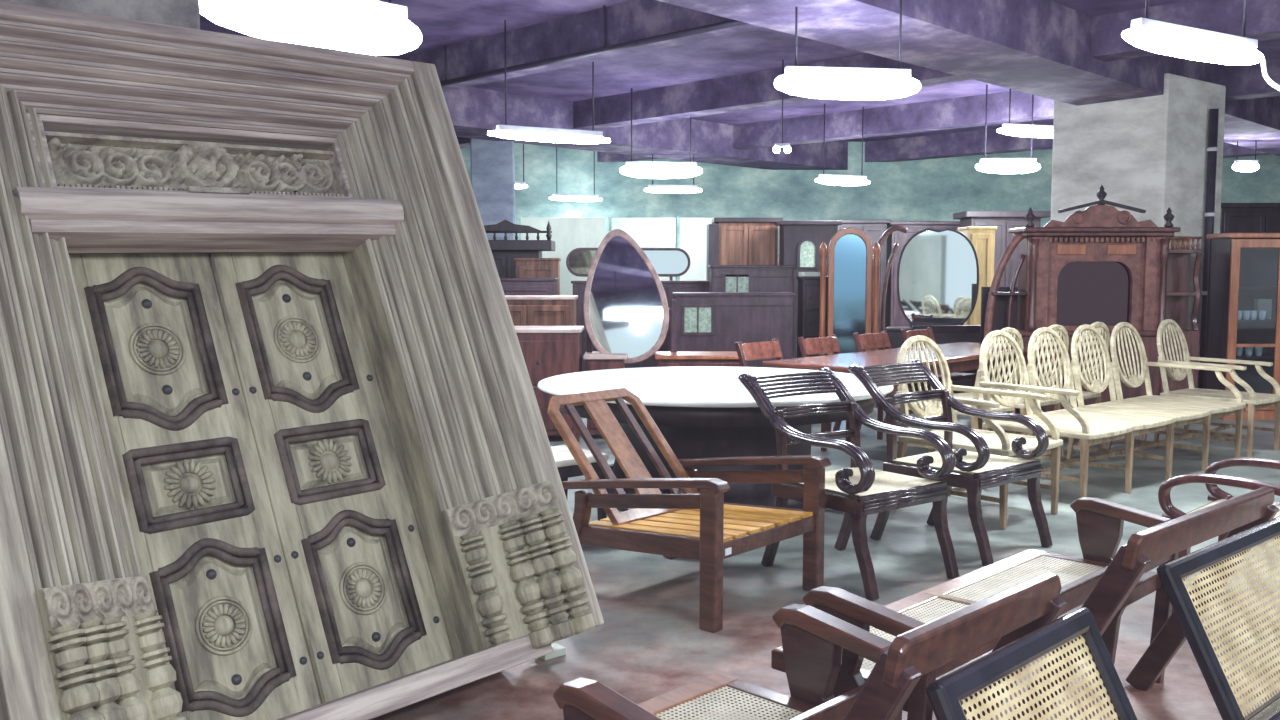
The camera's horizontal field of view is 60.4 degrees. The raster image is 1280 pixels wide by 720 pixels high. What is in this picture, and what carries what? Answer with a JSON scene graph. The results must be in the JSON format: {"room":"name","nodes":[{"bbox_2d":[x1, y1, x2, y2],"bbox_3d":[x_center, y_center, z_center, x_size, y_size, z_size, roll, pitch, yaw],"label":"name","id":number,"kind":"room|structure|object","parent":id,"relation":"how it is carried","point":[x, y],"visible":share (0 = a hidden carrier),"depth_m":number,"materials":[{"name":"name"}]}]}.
{"room":"furniture store","nodes":[
{"label":"furniture store","id":0,"kind":"room"},
{"bbox_2d":[2,0,202,126],"bbox_3d":[-2.312,-0.640,4.240,0.900,3.500,0.900,4,6,43],"label":"pillar","id":1,"kind":"structure","parent":0,"point":[181,13],"depth_m":4.04,"materials":[{"name":"grey stone"}]},
{"bbox_2d":[470,138,514,239],"bbox_3d":[-2.100,-1.567,15.825,0.600,3.500,0.600,0,5,-5],"label":"pillar","id":2,"kind":"structure","parent":0,"point":[492,162],"depth_m":15.45,"materials":[{"name":"blue paint"}]},
{"bbox_2d":[200,0,1279,141],"bbox_3d":[3.000,-2.934,6.386,30.000,0.170,27.200,0,5,0],"label":"ceiling","id":3,"kind":"structure","parent":0,"point":[440,23],"depth_m":11.99,"materials":[{"name":"paint"}]},
{"bbox_2d":[199,0,421,55],"bbox_3d":[-1.720,-2.219,5.792,0.300,1.140,1.300,4,6,44],"label":"fluorescent light","id":4,"kind":"object","parent":3,"relation":"hanging from","point":[371,27],"visible":0.92,"depth_m":5.74,"materials":[{"name":"white plastic"}]},
{"bbox_2d":[203,0,764,130],"bbox_3d":[1.747,-2.795,7.913,23.000,0.370,0.340,5,6,45],"label":"trim","id":5,"kind":"structure","parent":3,"relation":"attached to","point":[632,20],"depth_m":10.09,"materials":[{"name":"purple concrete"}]},
{"bbox_2d":[515,144,526,188],"bbox_3d":[-1.950,-3.192,17.200,0.360,1.020,0.080,-1,5,-14],"label":"fluorescent light","id":6,"kind":"object","parent":3,"relation":"hanging from","point":[518,184],"visible":0.47,"depth_m":17.23,"materials":[{"name":"white plastic"}]},
{"bbox_2d":[488,20,610,143],"bbox_3d":[-0.850,-2.615,10.425,1.250,1.090,0.100,-2,5,-28],"label":"fluorescent light","id":7,"kind":"object","parent":3,"relation":"hanging from","point":[541,134],"visible":0.96,"depth_m":10.41,"materials":[{"name":"white plastic"}]},
{"bbox_2d":[549,147,601,201],"bbox_3d":[-1.100,-3.272,18.799,0.950,1.115,0.090,-2,5,-24],"label":"fluorescent light","id":8,"kind":"object","parent":3,"relation":"hanging from","point":[561,197],"visible":0.98,"depth_m":18.80,"materials":[{"name":"white plastic"}]},
{"bbox_2d":[440,5,748,85],"bbox_3d":[-0.665,-2.935,10.023,0.056,0.408,8.600,-5,6,-45],"label":"ceiling pipe","id":9,"kind":"object","parent":3,"relation":"attached to","point":[730,23],"visible":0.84,"depth_m":9.67,"materials":[{"name":"metal"}]},
{"bbox_2d":[620,88,701,178],"bbox_3d":[0.270,-2.882,14.015,1.050,1.130,0.200,0,5,-5],"label":"fluorescent light","id":10,"kind":"object","parent":3,"relation":"hanging from","point":[639,169],"visible":0.98,"depth_m":13.98,"materials":[{"name":"white plastic"}]},
{"bbox_2d":[644,154,701,192],"bbox_3d":[0.520,-3.157,17.203,0.900,1.090,0.100,0,5,-5],"label":"fluorescent light","id":11,"kind":"object","parent":3,"relation":"hanging from","point":[693,188],"visible":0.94,"depth_m":17.20,"materials":[{"name":"white plastic"}]},
{"bbox_2d":[773,60,790,153],"bbox_3d":[1.570,-2.788,12.116,0.204,1.015,0.084,0,5,0],"label":"lamp","id":12,"kind":"object","parent":3,"relation":"hanging from","point":[776,149],"visible":1,"depth_m":12.12,"materials":[{"name":"white plastic"}]},
{"bbox_2d":[815,104,869,185],"bbox_3d":[2.850,-3.003,15.410,0.900,1.110,0.120,-2,5,-25],"label":"fluorescent light","id":13,"kind":"object","parent":3,"relation":"hanging from","point":[830,179],"visible":1,"depth_m":15.40,"materials":[{"name":"white plastic"}]},
{"bbox_2d":[774,0,920,99],"bbox_3d":[1.460,-2.383,7.684,1.050,1.115,0.210,-1,5,-8],"label":"fluorescent light","id":14,"kind":"object","parent":3,"relation":"hanging from","point":[840,83],"visible":0.98,"depth_m":7.64,"materials":[{"name":"white plastic"}]},
{"bbox_2d":[457,0,1279,147],"bbox_3d":[4.151,-2.987,10.309,0.340,0.370,23.000,-5,6,-45],"label":"ceiling beam","id":15,"kind":"structure","parent":3,"relation":"attached to","point":[754,90],"depth_m":12.15,"materials":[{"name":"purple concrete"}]},
{"bbox_2d":[975,85,1040,173],"bbox_3d":[4.600,-2.875,13.714,0.800,1.095,0.170,0,5,0],"label":"fluorescent light","id":16,"kind":"object","parent":3,"relation":"hanging from","point":[989,165],"visible":0.99,"depth_m":13.70,"materials":[{"name":"white plastic"}]},
{"bbox_2d":[997,89,1052,137],"bbox_3d":[4.780,-3.027,13.201,1.150,0.710,0.120,-2,5,-20],"label":"fluorescent light","id":17,"kind":"object","parent":3,"relation":"hanging from","point":[1021,130],"visible":0.56,"depth_m":13.11,"materials":[{"name":"white plastic"}]},
{"bbox_2d":[1122,0,1263,64],"bbox_3d":[3.200,-2.276,6.288,1.300,1.105,0.150,-3,5,-31],"label":"fluorescent light","id":18,"kind":"object","parent":3,"relation":"hanging from","point":[1160,37],"visible":1,"depth_m":6.22,"materials":[{"name":"white plastic"}]},
{"bbox_2d":[1232,141,1259,171],"bbox_3d":[8.500,-3.098,15.402,0.360,0.920,0.140,0,5,0],"label":"fluorescent light","id":19,"kind":"object","parent":3,"relation":"hanging from","point":[1239,165],"visible":0.94,"depth_m":15.39,"materials":[{"name":"white plastic"}]},
{"bbox_2d":[1261,58,1279,90],"bbox_3d":[3.998,-2.235,6.603,0.468,1.258,0.066,0,5,5],"label":"cord","id":20,"kind":"object","parent":3,"relation":"hanging from","point":[1267,78],"visible":1,"depth_m":6.66,"materials":[{"name":"white plastic"}]},
{"bbox_2d":[371,395,1279,719],"bbox_3d":[3.000,0.979,6.699,30.000,0.120,27.200,0,5,0],"label":"floor","id":21,"kind":"structure","parent":0,"point":[650,642],"depth_m":5.02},
{"bbox_2d":[0,0,603,719],"bbox_3d":[-1.210,0.036,3.572,1.310,2.294,1.955,4,6,42],"label":"doorway","id":22,"kind":"structure","parent":21,"relation":"on","point":[275,444],"depth_m":3.64,"materials":[{"name":"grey wood"}]},
{"bbox_2d":[484,220,554,277],"bbox_3d":[-1.735,-0.775,14.550,1.200,2.125,0.690,0,5,0],"label":"tall cabinet","id":23,"kind":"object","parent":21,"relation":"on","point":[504,252],"visible":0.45,"depth_m":14.19,"materials":[{"name":"brown wood"}]},
{"bbox_2d":[514,258,560,294],"bbox_3d":[-1.260,-0.448,13.620,0.560,1.620,0.295,0,5,0],"label":"case","id":24,"kind":"object","parent":21,"relation":"on","point":[525,267],"visible":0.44,"depth_m":13.45,"materials":[{"name":"wood"}]},
{"bbox_2d":[505,295,577,325],"bbox_3d":[-1.330,-0.046,11.169,1.380,1.210,0.545,0,5,0],"label":"chest","id":25,"kind":"object","parent":21,"relation":"on","point":[525,310],"visible":0.15,"depth_m":10.89,"materials":[{"name":"wood"}]},
{"bbox_2d":[500,278,558,294],"bbox_3d":[-1.640,-0.266,12.857,1.360,1.380,0.545,0,5,0],"label":"chest","id":26,"kind":"object","parent":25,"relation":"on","point":[511,286],"visible":0.17,"depth_m":12.57,"materials":[{"name":"brown wood"}]},
{"bbox_2d":[514,326,583,441],"bbox_3d":[-1.135,0.199,9.610,1.270,0.970,0.593,0,5,0],"label":"chest","id":27,"kind":"object","parent":21,"relation":"on","point":[548,351],"visible":0.33,"depth_m":9.31,"materials":[{"name":"brown wood"}]},
{"bbox_2d":[539,643,565,659],"bbox_3d":[-0.340,1.106,4.171,0.100,0.030,0.070,-4,6,-40],"label":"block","id":28,"kind":"object","parent":21,"relation":"on","point":[558,650],"visible":0.63,"depth_m":4.15,"materials":[{"name":"white"}]},
{"bbox_2d":[518,216,605,294],"bbox_3d":[-1.312,-1.226,18.586,1.465,2.380,0.070,0,5,0],"label":"board","id":29,"kind":"object","parent":21,"relation":"on","point":[568,234],"visible":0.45,"depth_m":18.49,"materials":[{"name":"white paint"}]},
{"bbox_2d":[551,445,608,520],"bbox_3d":[-0.460,0.739,5.998,0.420,0.470,0.420,-4,6,-40],"label":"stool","id":30,"kind":"object","parent":21,"relation":"on","point":[567,467],"visible":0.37,"depth_m":5.89,"materials":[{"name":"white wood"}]},
{"bbox_2d":[566,248,708,371],"bbox_3d":[0.010,-0.557,14.113,1.920,1.760,0.495,0,5,0],"label":"dresser","id":31,"kind":"object","parent":21,"relation":"on","point":[667,262],"visible":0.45,"depth_m":14.09,"materials":[{"name":"brown wood"}]},
{"bbox_2d":[566,248,690,280],"bbox_3d":[-0.150,-1.226,14.140,1.600,0.430,0.065,0,5,0],"label":"mirror","id":32,"kind":"object","parent":31,"relation":"on","point":[667,262],"depth_m":14.12,"materials":[{"name":"silver wood"}]},
{"bbox_2d":[609,216,675,279],"bbox_3d":[0.037,-1.226,18.586,1.125,2.380,0.070,0,5,0],"label":"board","id":33,"kind":"object","parent":21,"relation":"on","point":[647,232],"visible":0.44,"depth_m":18.48,"materials":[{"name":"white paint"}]},
{"bbox_2d":[583,229,740,433],"bbox_3d":[0.206,-0.263,9.680,1.408,1.780,0.500,0,5,0],"label":"dresser","id":34,"kind":"object","parent":21,"relation":"on","point":[626,310],"visible":0.52,"depth_m":9.71,"materials":[{"name":"brown wood"}]},
{"bbox_2d":[584,229,676,363],"bbox_3d":[-0.086,-0.268,9.744,0.823,1.780,0.171,0,5,0],"label":"mirror","id":35,"kind":"object","parent":34,"relation":"attached to","point":[626,310],"depth_m":9.71,"materials":[{"name":"brown wood"}]},
{"bbox_2d":[547,388,830,632],"bbox_3d":[0.164,0.620,5.054,1.146,0.872,0.826,4,6,42],"label":"armchair","id":36,"kind":"object","parent":21,"relation":"on","point":[687,523],"visible":0.91,"depth_m":4.93,"materials":[{"name":"brown wood"}]},
{"bbox_2d":[677,216,712,279],"bbox_3d":[1.123,-1.226,18.586,0.995,2.380,0.070,0,5,0],"label":"board","id":37,"kind":"object","parent":21,"relation":"on","point":[691,232],"visible":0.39,"depth_m":18.50,"materials":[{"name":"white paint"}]},
{"bbox_2d":[537,366,893,510],"bbox_3d":[0.470,0.511,7.043,2.240,0.757,2.240,0,5,0],"label":"round table","id":38,"kind":"object","parent":21,"relation":"on","point":[699,411],"visible":0.58,"depth_m":6.45,"materials":[{"name":"white wood"}]},
{"bbox_2d":[553,603,902,719],"bbox_3d":[0.161,0.945,2.482,0.788,0.623,0.535,-5,6,-45],"label":"armchair","id":39,"kind":"object","parent":21,"relation":"on","point":[813,639],"visible":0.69,"depth_m":2.66,"materials":[{"name":"brown wood"}]},
{"bbox_2d":[672,292,795,367],"bbox_3d":[1.020,-0.132,12.148,1.320,1.225,0.481,0,5,0],"label":"sideboard","id":40,"kind":"object","parent":21,"relation":"on","point":[706,321],"visible":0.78,"depth_m":11.90,"materials":[{"name":"brown wood"}]},
{"bbox_2d":[706,218,782,279],"bbox_3d":[1.548,-0.983,16.419,1.085,2.240,0.630,0,5,0],"label":"wardrobe","id":41,"kind":"object","parent":21,"relation":"on","point":[730,241],"visible":0.38,"depth_m":16.10,"materials":[{"name":"brown wood"}]},
{"bbox_2d":[708,265,795,308],"bbox_3d":[1.320,-0.363,13.132,1.000,1.530,0.481,0,5,0],"label":"sideboard","id":42,"kind":"object","parent":21,"relation":"on","point":[722,278],"visible":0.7,"depth_m":12.86,"materials":[{"name":"brown wood"}]},
{"bbox_2d":[735,339,826,451],"bbox_3d":[1.139,0.298,8.877,0.538,0.900,0.544,4,6,43],"label":"dining chair","id":43,"kind":"object","parent":21,"relation":"on","point":[746,352],"visible":0.31,"depth_m":8.91,"materials":[{"name":"brown wood"}]},
{"bbox_2d":[775,221,841,357],"bbox_3d":[2.405,-0.898,15.804,0.870,2.170,0.570,0,5,0],"label":"wardrobe","id":44,"kind":"object","parent":21,"relation":"on","point":[800,242],"visible":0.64,"depth_m":15.52,"materials":[{"name":"brown wood"}]},
{"bbox_2d":[796,276,827,357],"bbox_3d":[2.030,-0.272,12.808,0.380,1.400,0.443,0,5,0],"label":"chest","id":45,"kind":"object","parent":21,"relation":"on","point":[808,314],"visible":0.33,"depth_m":12.59,"materials":[{"name":"brown wood"}]},
{"bbox_2d":[798,272,819,275],"bbox_3d":[1.980,-0.994,12.741,0.240,0.050,0.160,-1,5,-17],"label":"paper stack","id":46,"kind":"object","parent":45,"relation":"on","point":[800,273],"visible":0.64,"depth_m":12.66,"materials":[{"name":"white paper"}]},
{"bbox_2d":[797,334,882,442],"bbox_3d":[1.733,0.247,9.511,0.538,0.900,0.544,4,6,43],"label":"dining chair","id":47,"kind":"object","parent":21,"relation":"on","point":[820,345],"visible":0.33,"depth_m":9.54,"materials":[{"name":"brown wood"}]},
{"bbox_2d":[738,367,958,600],"bbox_3d":[1.006,0.553,5.352,0.647,0.956,0.884,-3,6,-37],"label":"armchair","id":48,"kind":"object","parent":21,"relation":"on","point":[870,490],"visible":0.95,"depth_m":5.25,"materials":[{"name":"wood"}]},
{"bbox_2d":[819,227,880,406],"bbox_3d":[2.280,-0.476,12.000,0.670,1.925,0.500,0,5,0],"label":"mirror","id":49,"kind":"object","parent":21,"relation":"on","point":[850,249],"visible":0.57,"depth_m":11.95,"materials":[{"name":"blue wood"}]},
{"bbox_2d":[833,234,865,354],"bbox_3d":[2.280,-0.607,11.975,0.360,1.530,0.006,0,5,0],"label":"mirror glass","id":50,"kind":"object","parent":49,"relation":"attached to","point":[849,250],"depth_m":11.96,"materials":[{"name":"blue mirror"}]},
{"bbox_2d":[832,220,890,349],"bbox_3d":[3.375,-1.031,17.027,0.850,2.240,0.610,0,5,0],"label":"wardrobe","id":51,"kind":"object","parent":21,"relation":"on","point":[874,229],"visible":0.29,"depth_m":16.69,"materials":[{"name":"brown wood"}]},
{"bbox_2d":[871,225,907,350],"bbox_3d":[3.030,-0.635,13.467,0.500,2.020,0.350,0,5,0],"label":"stand","id":52,"kind":"object","parent":21,"relation":"on","point":[894,228],"visible":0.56,"depth_m":13.42,"materials":[{"name":"brown wood"}]},
{"bbox_2d":[853,330,930,429],"bbox_3d":[2.333,0.196,10.152,0.538,0.900,0.544,4,6,43],"label":"dining chair","id":53,"kind":"object","parent":21,"relation":"on","point":[872,340],"visible":0.33,"depth_m":10.18,"materials":[{"name":"brown wood"}]},
{"bbox_2d":[762,342,1049,451],"bbox_3d":[2.412,0.316,9.498,0.920,0.755,3.300,4,6,43],"label":"table","id":54,"kind":"object","parent":21,"relation":"on","point":[959,356],"visible":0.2,"depth_m":9.08,"materials":[{"name":"brown wood"}]},
{"bbox_2d":[885,221,959,348],"bbox_3d":[4.425,-1.029,17.128,1.250,2.220,0.610,0,5,0],"label":"wardrobe","id":55,"kind":"object","parent":21,"relation":"on","point":[894,317],"visible":0.15,"depth_m":16.83,"materials":[{"name":"brown wood"}]},
{"bbox_2d":[886,228,979,393],"bbox_3d":[3.451,-0.549,12.789,1.140,1.954,0.463,1,5,15],"label":"dresser","id":56,"kind":"object","parent":21,"relation":"on","point":[938,270],"visible":0.55,"depth_m":12.73,"materials":[{"name":"brown wood"}]},
{"bbox_2d":[897,228,978,327],"bbox_3d":[3.447,-0.926,12.743,0.895,1.194,0.270,0,5,0],"label":"mirror","id":57,"kind":"object","parent":56,"relation":"on","point":[938,270],"depth_m":12.74,"materials":[{"name":"silver metal"}]},
{"bbox_2d":[901,327,975,415],"bbox_3d":[2.926,0.145,10.787,0.538,0.900,0.544,4,6,43],"label":"dining chair","id":58,"kind":"object","parent":21,"relation":"on","point":[927,332],"visible":0.2,"depth_m":10.75,"materials":[{"name":"brown wood"}]},
{"bbox_2d":[912,325,980,391],"bbox_3d":[3.396,0.081,11.649,0.950,0.880,0.400,-1,5,-8],"label":"bench","id":59,"kind":"object","parent":21,"relation":"on","point":[935,328],"visible":0.16,"depth_m":11.76,"materials":[{"name":"brown wood"}]},
{"bbox_2d":[848,359,1052,565],"bbox_3d":[1.663,0.508,5.915,0.647,0.956,0.884,-4,6,-41],"label":"armchair","id":60,"kind":"object","parent":21,"relation":"on","point":[989,470],"visible":0.92,"depth_m":5.83,"materials":[{"name":"wood"}]},
{"bbox_2d":[894,327,1022,452],"bbox_3d":[2.370,0.266,8.252,0.552,1.056,0.876,-4,6,-41],"label":"chair","id":61,"kind":"object","parent":21,"relation":"on","point":[974,420],"visible":0.3,"depth_m":8.00,"materials":[{"name":"beige wood"}]},
{"bbox_2d":[771,497,1178,719],"bbox_3d":[1.112,0.867,3.451,1.708,0.623,0.525,-5,6,-45],"label":"settee","id":62,"kind":"object","parent":21,"relation":"on","point":[1100,522],"visible":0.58,"depth_m":3.63,"materials":[{"name":"brown wood"}]},
{"bbox_2d":[958,226,996,324],"bbox_3d":[4.140,-0.635,13.580,0.360,2.000,0.445,0,5,0],"label":"tall cabinet","id":63,"kind":"object","parent":21,"relation":"on","point":[982,238],"visible":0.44,"depth_m":13.33,"materials":[{"name":"wood"}]},
{"bbox_2d":[896,335,1062,529],"bbox_3d":[2.026,0.394,6.648,0.622,1.056,0.876,-4,6,-41],"label":"armchair","id":64,"kind":"object","parent":21,"relation":"on","point":[999,442],"visible":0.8,"depth_m":6.63,"materials":[{"name":"beige wood"}]},
{"bbox_2d":[843,572,1137,719],"bbox_3d":[0.864,0.903,2.177,0.689,0.783,1.255,-5,6,-45],"label":"recliner","id":65,"kind":"object","parent":21,"relation":"on","point":[1025,615],"visible":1,"depth_m":2.23,"materials":[{"name":"brown wood"}]},
{"bbox_2d":[953,211,1050,286],"bbox_3d":[5.025,-0.921,15.406,1.150,2.280,0.660,0,5,0],"label":"tall cabinet","id":66,"kind":"object","parent":21,"relation":"on","point":[1004,221],"visible":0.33,"depth_m":15.09,"materials":[{"name":"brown wood"}]},
{"bbox_2d":[941,324,1068,456],"bbox_3d":[2.879,0.230,8.701,0.552,1.056,0.876,-4,6,-41],"label":"chair","id":67,"kind":"object","parent":21,"relation":"on","point":[1021,405],"visible":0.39,"depth_m":8.48,"materials":[{"name":"beige wood"}]},
{"bbox_2d":[990,322,1109,454],"bbox_3d":[3.388,0.194,9.151,0.552,1.056,0.876,-4,6,-41],"label":"chair","id":68,"kind":"object","parent":21,"relation":"on","point":[1098,325],"visible":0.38,"depth_m":8.91,"materials":[{"name":"beige wood"}]},
{"bbox_2d":[980,185,1201,413],"bbox_3d":[4.484,-0.581,11.029,2.092,2.300,0.560,0,5,0],"label":"tall cabinet","id":69,"kind":"object","parent":21,"relation":"on","point":[1105,265],"visible":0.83,"depth_m":10.89,"materials":[{"name":"brown wood"}]},
{"bbox_2d":[980,287,1017,412],"bbox_3d":[3.640,-0.092,11.183,0.360,1.300,0.030,0,5,0],"label":"shelf","id":70,"kind":"object","parent":69,"relation":"attached to","point":[1001,304],"depth_m":11.14,"materials":[{"name":"brown wood"}]},
{"bbox_2d":[986,292,1026,294],"bbox_3d":[3.670,-0.666,11.022,0.340,0.030,0.240,0,5,0],"label":"shelf","id":71,"kind":"object","parent":69,"relation":"attached to","point":[987,293],"depth_m":10.90,"materials":[{"name":"brown wood"}]},
{"bbox_2d":[1025,236,1145,330],"bbox_3d":[4.500,-0.757,10.904,1.320,0.930,0.060,0,5,0],"label":"panel","id":72,"kind":"object","parent":69,"relation":"on","point":[1090,282],"depth_m":10.91,"materials":[{"name":"brown wood"}]},
{"bbox_2d":[1016,329,1162,335],"bbox_3d":[4.500,-0.281,11.098,1.480,0.050,0.470,0,5,0],"label":"mantel shelf","id":73,"kind":"object","parent":69,"relation":"attached to","point":[1024,332],"depth_m":10.86,"materials":[{"name":"brown wood"}]},
{"bbox_2d":[1165,254,1189,329],"bbox_3d":[5.350,-0.702,11.099,0.360,0.790,0.040,0,5,0],"label":"panel","id":74,"kind":"object","parent":69,"relation":"attached to","point":[1178,265],"depth_m":11.08,"materials":[{"name":"brown wood"}]},
{"bbox_2d":[1169,236,1190,248],"bbox_3d":[5.380,-1.169,10.962,0.160,0.130,0.100,0,5,0],"label":"railing","id":75,"kind":"object","parent":69,"relation":"on","point":[1175,240],"visible":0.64,"depth_m":10.91,"materials":[{"name":"brown wood"}]},
{"bbox_2d":[1166,291,1199,295],"bbox_3d":[5.350,-0.664,10.992,0.360,0.040,0.260,0,5,0],"label":"shelf","id":76,"kind":"object","parent":69,"relation":"attached to","point":[1168,293],"depth_m":10.86,"materials":[{"name":"brown wood"}]},
{"bbox_2d":[1169,249,1200,253],"bbox_3d":[5.350,-1.082,10.959,0.360,0.040,0.260,0,5,0],"label":"shelf","id":77,"kind":"object","parent":69,"relation":"attached to","point":[1172,251],"depth_m":10.83,"materials":[{"name":"brown wood"}]},
{"bbox_2d":[979,322,1245,497],"bbox_3d":[3.426,0.296,7.874,2.502,1.056,0.876,-4,6,-41],"label":"settee","id":78,"kind":"object","parent":21,"relation":"on","point":[1119,419],"visible":0.94,"depth_m":7.85,"materials":[{"name":"beige wood"}]},
{"bbox_2d":[1008,487,1279,719],"bbox_3d":[1.793,0.831,3.075,0.999,0.783,1.255,-4,6,-42],"label":"recliner","id":79,"kind":"object","parent":21,"relation":"on","point":[1248,517],"visible":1,"depth_m":2.97,"materials":[{"name":"brown wood"}]},
{"bbox_2d":[1153,319,1279,457],"bbox_3d":[4.746,0.203,9.040,0.622,1.056,0.876,-4,6,-41],"label":"armchair","id":80,"kind":"object","parent":21,"relation":"on","point":[1253,400],"visible":0.91,"depth_m":9.04,"materials":[{"name":"beige wood"}]},
{"bbox_2d":[1158,457,1279,612],"bbox_3d":[2.600,0.773,4.618,0.617,0.634,0.634,5,6,45],"label":"armchair","id":81,"kind":"object","parent":21,"relation":"on","point":[1211,480],"visible":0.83,"depth_m":4.58,"materials":[{"name":"brown wood"}]},
{"bbox_2d":[1203,233,1279,419],"bbox_3d":[6.300,-0.339,10.948,1.180,1.830,0.440,0,5,0],"label":"display cabinet","id":82,"kind":"object","parent":21,"relation":"on","point":[1243,268],"visible":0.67,"depth_m":10.97,"materials":[{"name":"brown wood"}]},
{"bbox_2d":[1236,347,1242,355],"bbox_3d":[5.930,-0.084,10.898,0.072,0.090,0.070,0,5,0],"label":"cup","id":83,"kind":"object","parent":82,"relation":"on","point":[1238,349],"visible":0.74,"depth_m":10.87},
{"bbox_2d":[1238,311,1241,319],"bbox_3d":[5.900,-0.442,10.849,0.072,0.090,0.070,0,5,0],"label":"cup","id":84,"kind":"object","parent":82,"relation":"on","point":[1239,312],"visible":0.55,"depth_m":10.82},
{"bbox_2d":[1242,311,1250,319],"bbox_3d":[5.980,-0.442,10.849,0.072,0.090,0.070,0,5,0],"label":"cup","id":85,"kind":"object","parent":82,"relation":"on","point":[1246,314],"visible":1,"depth_m":10.82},
{"bbox_2d":[1245,347,1252,355],"bbox_3d":[6.020,-0.083,10.878,0.072,0.090,0.070,0,5,0],"label":"cup","id":86,"kind":"object","parent":82,"relation":"on","point":[1248,350],"visible":0.9,"depth_m":10.85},
{"bbox_2d":[1250,310,1257,319],"bbox_3d":[6.060,-0.443,10.869,0.072,0.090,0.070,0,5,0],"label":"cup","id":87,"kind":"object","parent":82,"relation":"on","point":[1253,314],"visible":1,"depth_m":10.85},
{"bbox_2d":[1236,354,1273,358],"bbox_3d":[6.300,-0.036,10.982,1.060,0.020,0.320,0,5,0],"label":"shelf","id":88,"kind":"object","parent":82,"relation":"attached to","point":[1264,356],"depth_m":10.84,"materials":[{"name":"brown wood"}]},
{"bbox_2d":[1237,319,1275,321],"bbox_3d":[6.300,-0.395,10.953,1.060,0.020,0.320,0,5,0],"label":"shelf","id":89,"kind":"object","parent":82,"relation":"attached to","point":[1257,320],"depth_m":10.80,"materials":[{"name":"clear glass"}]},
{"bbox_2d":[1239,287,1276,288],"bbox_3d":[6.300,-0.714,10.928,1.060,0.020,0.320,0,5,0],"label":"shelf","id":90,"kind":"object","parent":82,"relation":"attached to","point":[1239,287],"depth_m":10.77,"materials":[{"name":"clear glass"}]},
{"bbox_2d":[1255,347,1262,355],"bbox_3d":[6.130,-0.084,10.898,0.072,0.090,0.070,0,5,0],"label":"cup","id":91,"kind":"object","parent":82,"relation":"on","point":[1258,350],"visible":0.85,"depth_m":10.88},
{"bbox_2d":[1254,299,1271,318],"bbox_3d":[6.220,-0.508,10.985,0.140,0.200,0.060,0,5,0],"label":"carton","id":92,"kind":"object","parent":82,"relation":"on","point":[1259,304],"visible":0.86,"depth_m":10.96,"materials":[{"name":"grey cardboard"}]},
{"bbox_2d":[1259,311,1266,319],"bbox_3d":[6.140,-0.442,10.849,0.072,0.090,0.070,0,5,0],"label":"cup","id":93,"kind":"object","parent":82,"relation":"on","point":[1262,314],"visible":1,"depth_m":10.82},
{"bbox_2d":[1220,203,1279,232],"bbox_3d":[8.275,-0.870,14.452,1.770,2.330,0.670,0,5,0],"label":"wardrobe","id":94,"kind":"object","parent":21,"relation":"on","point":[1234,217],"visible":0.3,"depth_m":14.09,"materials":[{"name":"brown wood"}]},
{"bbox_2d":[460,142,1279,279],"bbox_3d":[3.000,-2.051,20.000,30.000,3.800,0.200,0,5,0],"label":"wall","id":95,"kind":"structure","parent":0,"point":[936,189],"depth_m":19.82,"materials":[{"name":"green paint"}]},
{"bbox_2d":[443,87,847,169],"bbox_3d":[-0.336,-3.400,16.380,0.950,0.505,19.000,5,6,45],"label":"ceiling beam","id":96,"kind":"structure","parent":95,"relation":"attached to","point":[474,112],"depth_m":16.30,"materials":[{"name":"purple paint"}]},
{"bbox_2d":[597,58,1279,161],"bbox_3d":[6.555,-3.178,12.706,0.340,0.370,23.000,-5,6,-45],"label":"trim","id":97,"kind":"structure","parent":95,"relation":"attached to","point":[1241,82],"depth_m":15.14,"materials":[{"name":"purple paint"}]},
{"bbox_2d":[865,123,1052,161],"bbox_3d":[8.959,-3.370,15.102,23.000,0.370,0.340,5,6,45],"label":"trim","id":98,"kind":"structure","parent":95,"relation":"attached to","point":[971,143],"depth_m":18.59,"materials":[{"name":"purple paint"}]},
{"bbox_2d":[657,0,1279,155],"bbox_3d":[3.306,-2.884,9.931,0.951,0.505,29.000,5,6,45],"label":"ceiling beam","id":99,"kind":"structure","parent":95,"relation":"attached to","point":[1042,48],"depth_m":9.29,"materials":[{"name":"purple paint"}]},
{"bbox_2d":[1223,142,1270,157],"bbox_3d":[11.363,-3.562,17.499,0.340,0.370,23.000,-5,6,-45],"label":"trim","id":100,"kind":"structure","parent":95,"relation":"attached to","point":[1229,150],"depth_m":18.58,"materials":[{"name":"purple paint"}]},
{"bbox_2d":[1051,73,1225,387],"bbox_3d":[5.560,-1.292,12.386,1.300,3.500,1.300,-4,6,-38],"label":"pillar","id":101,"kind":"structure","parent":0,"point":[1150,154],"depth_m":11.81,"materials":[{"name":"paint"}]},
{"bbox_2d":[1198,109,1218,388],"bbox_3d":[6.189,-1.134,11.982,0.110,3.150,0.116,-4,6,-38],"label":"conduit pipe","id":102,"kind":"object","parent":101,"relation":"attached to","point":[1212,149],"visible":0.76,"depth_m":11.91,"materials":[{"name":"black metal"}]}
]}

